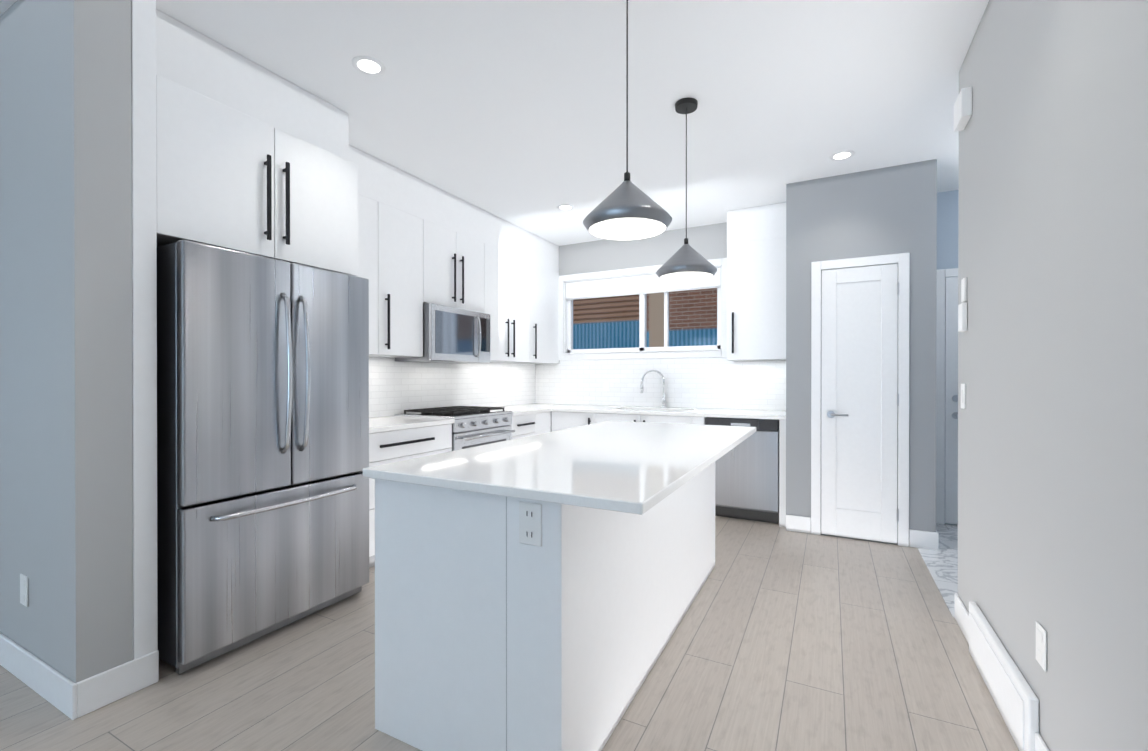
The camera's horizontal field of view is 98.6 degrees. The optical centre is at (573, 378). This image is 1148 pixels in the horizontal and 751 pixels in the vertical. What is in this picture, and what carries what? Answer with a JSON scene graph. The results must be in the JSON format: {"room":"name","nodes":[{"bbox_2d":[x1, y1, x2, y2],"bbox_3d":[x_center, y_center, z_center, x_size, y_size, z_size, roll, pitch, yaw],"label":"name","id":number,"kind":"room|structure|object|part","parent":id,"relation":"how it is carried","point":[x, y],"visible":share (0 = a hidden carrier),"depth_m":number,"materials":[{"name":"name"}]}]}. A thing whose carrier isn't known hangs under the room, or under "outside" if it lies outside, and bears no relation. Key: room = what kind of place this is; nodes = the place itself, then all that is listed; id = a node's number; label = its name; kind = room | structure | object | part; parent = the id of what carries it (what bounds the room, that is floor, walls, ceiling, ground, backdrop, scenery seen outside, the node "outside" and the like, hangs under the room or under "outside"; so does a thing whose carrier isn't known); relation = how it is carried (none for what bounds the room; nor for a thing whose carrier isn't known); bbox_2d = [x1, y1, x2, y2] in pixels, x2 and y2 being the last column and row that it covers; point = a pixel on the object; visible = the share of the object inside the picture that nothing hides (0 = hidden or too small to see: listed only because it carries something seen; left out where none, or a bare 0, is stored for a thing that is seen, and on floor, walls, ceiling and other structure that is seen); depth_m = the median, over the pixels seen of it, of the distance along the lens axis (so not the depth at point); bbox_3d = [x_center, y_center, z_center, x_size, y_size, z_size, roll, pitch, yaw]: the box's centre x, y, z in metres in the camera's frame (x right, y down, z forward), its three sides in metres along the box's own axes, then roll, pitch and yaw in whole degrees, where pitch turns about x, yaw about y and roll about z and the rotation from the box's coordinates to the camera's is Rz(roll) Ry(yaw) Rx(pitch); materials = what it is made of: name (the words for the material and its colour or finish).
{"room":"kitchen","nodes":[
{"label":"kitchen","id":0,"kind":"room"},
{"bbox_2d":[0,0,132,682],"bbox_3d":[-2.809,-0.167,2.381,2.420,2.740,0.162,0,0,27],"label":"wall","id":1,"kind":"structure","parent":0,"point":[66,514],"depth_m":1.85,"materials":[{"name":"grey paint"}]},
{"bbox_2d":[20,574,27,606],"bbox_3d":[-2.198,0.844,1.971,0.075,0.120,0.006,0,0,27],"label":"outlet","id":2,"kind":"object","parent":1,"relation":"attached to","point":[24,590],"visible":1,"depth_m":1.96,"materials":[{"name":"white plastic"}]},
{"bbox_2d":[0,633,158,719],"bbox_3d":[-2.735,1.141,2.383,2.313,0.125,0.253,0,0,27],"label":"baseboard","id":3,"kind":"structure","parent":1,"relation":"attached to","point":[69,698],"depth_m":1.86,"materials":[{"name":"white paint"}]},
{"bbox_2d":[0,0,988,245],"bbox_3d":[-1.025,-1.582,0.801,7.040,0.100,9.850,0,0,27],"label":"ceiling","id":4,"kind":"structure","parent":0,"point":[513,112],"depth_m":2.60,"materials":[{"name":"white paint"}]},
{"bbox_2d":[352,55,385,75],"bbox_3d":[-1.006,-1.534,2.420,0.156,0.004,0.156,0,0,27],"label":"recessed light","id":5,"kind":"object","parent":4,"relation":"in","point":[372,66],"visible":1,"depth_m":2.41,"materials":[{"name":"white paint"}]},
{"bbox_2d":[557,204,573,209],"bbox_3d":[-0.076,-1.540,4.427,0.156,0.004,0.156,0,0,27],"label":"recessed light","id":6,"kind":"object","parent":4,"relation":"in","point":[566,206],"visible":1,"depth_m":4.40,"materials":[{"name":"white paint"}]},
{"bbox_2d":[583,0,671,240],"bbox_3d":[0.202,-1.050,1.873,0.336,0.968,0.336,0,0,27],"label":"pendant lamp","id":7,"kind":"object","parent":4,"relation":"hanging from","point":[627,209],"visible":1,"depth_m":1.82,"materials":[{"name":"silver metal"}]},
{"bbox_2d":[656,98,716,281],"bbox_3d":[0.627,-1.052,2.756,0.336,0.968,0.336,0,0,27],"label":"pendant lamp","id":8,"kind":"object","parent":4,"relation":"hanging from","point":[686,262],"visible":1,"depth_m":2.70,"materials":[{"name":"silver metal"}]},
{"bbox_2d":[829,150,854,160],"bbox_3d":[1.845,-1.537,3.395,0.156,0.004,0.156,0,0,27],"label":"recessed light","id":9,"kind":"object","parent":4,"relation":"in","point":[840,155],"visible":1,"depth_m":3.39,"materials":[{"name":"white paint"}]},
{"bbox_2d":[0,513,1018,750],"bbox_3d":[-1.025,1.258,0.809,7.040,0.100,9.850,0,0,27],"label":"floor","id":10,"kind":"structure","parent":0,"point":[782,639],"depth_m":1.96,"materials":[{"name":"brown wood"}]},
{"bbox_2d":[131,0,357,659],"bbox_3d":[-1.774,-0.166,2.522,0.783,2.738,1.039,0,0,27],"label":"tall cabinet","id":11,"kind":"object","parent":10,"relation":"on","point":[232,150],"visible":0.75,"depth_m":2.15,"materials":[{"name":"white paint"}]},
{"bbox_2d":[157,240,368,673],"bbox_3d":[-1.663,0.320,2.517,0.850,1.765,0.893,0,0,27],"label":"fridge","id":12,"kind":"object","parent":10,"relation":"on","point":[262,443],"visible":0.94,"depth_m":2.19,"materials":[{"name":"silver metal"}]},
{"bbox_2d":[361,423,451,567],"bbox_3d":[-1.397,0.765,3.431,0.618,0.870,0.913,0,0,27],"label":"base cabinet","id":13,"kind":"object","parent":10,"relation":"on","point":[392,439],"depth_m":3.24,"materials":[{"name":"white paint"}]},
{"bbox_2d":[369,416,454,434],"bbox_3d":[-1.384,0.315,3.425,0.644,0.030,0.910,0,0,27],"label":"countertop","id":14,"kind":"structure","parent":13,"relation":"on","point":[389,423],"depth_m":3.40,"materials":[{"name":"white stone"}]},
{"bbox_2d":[395,406,514,450],"bbox_3d":[-0.969,0.724,4.154,0.689,0.948,0.756,0,0,27],"label":"gas range","id":15,"kind":"object","parent":10,"relation":"on","point":[473,426],"visible":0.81,"depth_m":3.97,"materials":[{"name":"silver metal"}]},
{"bbox_2d":[511,415,536,438],"bbox_3d":[-0.737,0.761,4.699,0.618,0.870,0.418,0,0,27],"label":"base cabinet","id":16,"kind":"object","parent":10,"relation":"on","point":[523,425],"depth_m":4.55,"materials":[{"name":"white paint"}]},
{"bbox_2d":[375,465,714,750],"bbox_3d":[0.110,0.768,2.434,0.736,0.870,2.057,0,0,27],"label":"kitchen island","id":17,"kind":"object","parent":10,"relation":"on","point":[538,592],"depth_m":1.55,"materials":[{"name":"white paint"}]},
{"bbox_2d":[363,421,754,516],"bbox_3d":[0.211,0.318,2.388,1.004,0.030,2.115,0,0,27],"label":"island countertop","id":18,"kind":"structure","parent":17,"relation":"on","point":[633,468],"depth_m":1.74,"materials":[{"name":"white stone"}]},
{"bbox_2d":[537,411,552,434],"bbox_3d":[-0.575,0.760,5.012,0.618,0.870,0.287,0,0,27],"label":"base cabinet","id":19,"kind":"object","parent":10,"relation":"on","point":[545,420],"depth_m":4.89,"materials":[{"name":"white paint"}]},
{"bbox_2d":[553,411,592,430],"bbox_3d":[0.130,0.760,5.199,0.501,0.870,0.688,0,0,27],"label":"base cabinet","id":20,"kind":"object","parent":10,"relation":"on","point":[562,420],"depth_m":4.90,"materials":[{"name":"white paint"}]},
{"bbox_2d":[498,403,580,414],"bbox_3d":[-0.500,0.310,5.126,0.644,0.030,1.397,0,0,27],"label":"countertop","id":21,"kind":"structure","parent":20,"relation":"on","point":[526,409],"depth_m":4.93,"materials":[{"name":"white stone"}]},
{"bbox_2d":[593,407,704,424],"bbox_3d":[0.823,0.761,4.840,1.059,0.870,0.688,0,0,27],"label":"base cabinet","id":22,"kind":"object","parent":10,"relation":"on","point":[679,419],"depth_m":4.53,"materials":[{"name":"white paint"}]},
{"bbox_2d":[553,405,785,418],"bbox_3d":[0.907,0.311,4.781,2.172,0.030,0.713,0,0,27],"label":"countertop","id":23,"kind":"structure","parent":22,"relation":"on","point":[701,413],"depth_m":4.50,"materials":[{"name":"white stone"}]},
{"bbox_2d":[640,369,666,407],"bbox_3d":[0.826,0.098,5.103,0.261,0.392,0.158,0,0,27],"label":"sink faucet","id":24,"kind":"object","parent":23,"relation":"on","point":[663,387],"visible":1,"depth_m":5.09,"materials":[{"name":"silver metal"}]},
{"bbox_2d":[705,417,778,523],"bbox_3d":[1.557,0.764,4.449,0.596,0.866,0.688,0,0,27],"label":"dishwasher","id":25,"kind":"object","parent":10,"relation":"on","point":[747,479],"visible":0.67,"depth_m":4.12,"materials":[{"name":"silver metal"}]},
{"bbox_2d":[536,190,958,524],"bbox_3d":[1.212,-0.175,5.109,7.040,2.740,0.150,0,0,27],"label":"wall","id":26,"kind":"structure","parent":0,"point":[707,242],"depth_m":5.14,"materials":[{"name":"grey paint"}]},
{"bbox_2d":[558,258,726,359],"bbox_3d":[0.697,-0.706,5.347,1.925,0.980,0.160,0,0,27],"label":"window","id":27,"kind":"structure","parent":26,"relation":"in","point":[563,280],"depth_m":5.33,"materials":[{"name":"white paint"}]},
{"bbox_2d":[566,268,720,299],"bbox_3d":[0.688,-1.012,5.329,1.751,0.199,0.038,0,0,27],"label":"window blind","id":28,"kind":"object","parent":27,"relation":"attached to","point":[635,285],"visible":0.81,"depth_m":5.35,"materials":[{"name":"white fabric"}]},
{"bbox_3d":[0.717,-0.706,5.387,1.761,0.816,0.070,0,0,27],"label":"sliding window frame","id":29,"kind":"part","parent":27,"relation":"part of","materials":[{"name":"white plastic"}]},
{"bbox_2d":[535,357,785,410],"bbox_3d":[0.786,0.040,5.237,2.806,0.508,0.012,0,0,27],"label":"backsplash","id":30,"kind":"structure","parent":26,"relation":"attached to","point":[720,383],"depth_m":5.13,"materials":[{"name":"tile"}]},
{"bbox_2d":[727,202,785,360],"bbox_3d":[1.710,-0.857,4.545,0.532,1.368,0.384,0,0,27],"label":"upper cabinet","id":31,"kind":"object","parent":26,"relation":"attached to","point":[756,283],"visible":0.81,"depth_m":4.41,"materials":[{"name":"white paint"}]},
{"bbox_2d":[786,515,938,549],"bbox_3d":[2.268,1.136,3.976,0.983,0.125,0.693,0,0,27],"label":"baseboard","id":32,"kind":"structure","parent":26,"relation":"attached to","point":[917,538],"depth_m":3.51,"materials":[{"name":"white paint"}]},
{"bbox_2d":[936,268,957,524],"bbox_3d":[3.445,0.149,3.823,1.050,2.100,0.071,0,0,27],"label":"entry door","id":33,"kind":"structure","parent":26,"relation":"in","point":[947,407],"depth_m":4.05,"materials":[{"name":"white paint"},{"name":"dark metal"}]},
{"bbox_2d":[786,159,936,544],"bbox_3d":[2.288,-0.172,4.025,0.970,2.740,0.780,0,0,27],"label":"wall block","id":34,"kind":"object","parent":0,"point":[883,211],"visible":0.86,"depth_m":3.63,"materials":[{"name":"grey paint"}]},
{"bbox_2d":[811,253,909,546],"bbox_3d":[2.101,0.149,3.643,0.630,2.100,0.069,0,0,27],"label":"pantry door","id":35,"kind":"structure","parent":34,"relation":"attached to","point":[859,346],"depth_m":3.66,"materials":[{"name":"white paint"}]},
{"bbox_2d":[918,523,957,617],"bbox_3d":[3.052,1.199,2.984,1.570,0.004,1.929,0,0,27],"label":"floor","id":36,"kind":"structure","parent":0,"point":[941,563],"depth_m":3.22,"materials":[{"name":"tile"}]},
{"bbox_2d":[958,0,1147,750],"bbox_3d":[0.191,-0.157,-0.998,0.120,2.740,7.770,0,0,27],"label":"wall","id":37,"kind":"structure","parent":0,"point":[1053,359],"depth_m":1.37,"materials":[{"name":"grey paint"}]},
{"bbox_2d":[958,303,966,331],"bbox_3d":[1.847,-0.292,2.344,0.021,0.130,0.080,0,0,27],"label":"light switch","id":38,"kind":"object","parent":37,"relation":"attached to","point":[962,317],"visible":1,"depth_m":2.31,"materials":[{"name":"white plastic"}]},
{"bbox_2d":[954,86,971,131],"bbox_3d":[1.823,-1.262,2.314,0.039,0.130,0.160,0,0,27],"label":"door chime","id":39,"kind":"object","parent":37,"relation":"attached to","point":[962,109],"visible":1,"depth_m":2.25,"materials":[{"name":"white plastic"}]},
{"bbox_2d":[961,384,965,408],"bbox_3d":[1.867,0.083,2.369,0.008,0.120,0.080,0,0,27],"label":"switch plate","id":40,"kind":"object","parent":37,"relation":"attached to","point":[963,396],"visible":1,"depth_m":2.35,"materials":[{"name":"white plastic"}]},
{"bbox_2d":[961,277,966,301],"bbox_3d":[1.851,-0.422,2.341,0.011,0.110,0.060,0,0,27],"label":"switch plate","id":41,"kind":"object","parent":37,"relation":"attached to","point":[963,289],"visible":1,"depth_m":2.32,"materials":[{"name":"white plastic"}]},
{"bbox_2d":[954,593,1048,750],"bbox_3d":[0.851,1.146,0.421,0.012,0.125,4.650,0,0,27],"label":"baseboard","id":42,"kind":"structure","parent":37,"relation":"attached to","point":[961,614],"depth_m":2.30,"materials":[{"name":"white paint"}]},
{"bbox_2d":[969,601,1038,750],"bbox_3d":[1.581,1.092,1.844,0.029,0.225,0.746,0,0,27],"label":"air vent","id":43,"kind":"object","parent":37,"relation":"in","point":[1015,698],"visible":0.98,"depth_m":1.73,"materials":[{"name":"white paint"}]},
{"bbox_2d":[1036,621,1046,671],"bbox_3d":[1.410,0.806,1.490,0.006,0.120,0.075,0,0,27],"label":"outlet","id":44,"kind":"object","parent":37,"relation":"attached to","point":[1041,645],"visible":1,"depth_m":1.48,"materials":[{"name":"white plastic"}]},
{"bbox_3d":[-1.467,-0.172,4.096,0.120,2.740,4.118,0,0,27],"label":"wall","id":45,"kind":"structure","parent":0,"visible":0},
{"bbox_2d":[349,145,380,356],"bbox_3d":[-1.624,-0.854,3.303,0.327,1.368,0.485,0,0,27],"label":"upper cabinet","id":46,"kind":"object","parent":45,"relation":"attached to","point":[369,167],"depth_m":3.39,"materials":[{"name":"white paint"}]},
{"bbox_2d":[381,160,424,357],"bbox_3d":[-1.413,-0.855,3.709,0.327,1.368,0.431,0,0,27],"label":"upper cabinet","id":47,"kind":"object","parent":45,"relation":"attached to","point":[421,242],"depth_m":3.64,"materials":[{"name":"white paint"}]},
{"bbox_2d":[369,357,534,417],"bbox_3d":[-1.169,0.062,4.524,0.012,0.468,3.064,0,0,27],"label":"backsplash","id":48,"kind":"structure","parent":45,"relation":"attached to","point":[395,387],"depth_m":4.50,"materials":[{"name":"tile"}]},
{"bbox_2d":[425,182,484,312],"bbox_3d":[-1.138,-0.856,4.237,0.327,1.368,0.759,0,0,27],"label":"upper cabinet","id":49,"kind":"object","parent":45,"relation":"attached to","point":[454,226],"depth_m":4.13,"materials":[{"name":"white paint"}]},
{"bbox_2d":[395,303,489,363],"bbox_3d":[-1.076,-0.365,4.207,0.447,0.445,0.748,0,0,27],"label":"microwave","id":50,"kind":"object","parent":49,"relation":"attached to","point":[453,335],"visible":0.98,"depth_m":4.03,"materials":[{"name":"silver metal"}]},
{"bbox_2d":[485,211,532,363],"bbox_3d":[-0.786,-0.858,4.916,0.327,1.368,0.771,0,0,27],"label":"upper cabinet","id":51,"kind":"object","parent":45,"relation":"attached to","point":[508,247],"depth_m":4.85,"materials":[{"name":"white paint"}]},
{"bbox_2d":[533,234,558,363],"bbox_3d":[-0.463,-0.860,5.537,0.327,1.368,0.628,0,0,27],"label":"upper cabinet","id":52,"kind":"object","parent":45,"relation":"attached to","point":[545,253],"depth_m":5.47,"materials":[{"name":"white paint"}]},
{"label":"outside","id":53,"kind":"structure","parent":0,"visible":0},
{"bbox_2d":[573,288,716,348],"bbox_3d":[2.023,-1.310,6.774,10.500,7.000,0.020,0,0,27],"label":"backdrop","id":54,"kind":"structure","parent":53,"point":[608,315],"depth_m":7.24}
]}

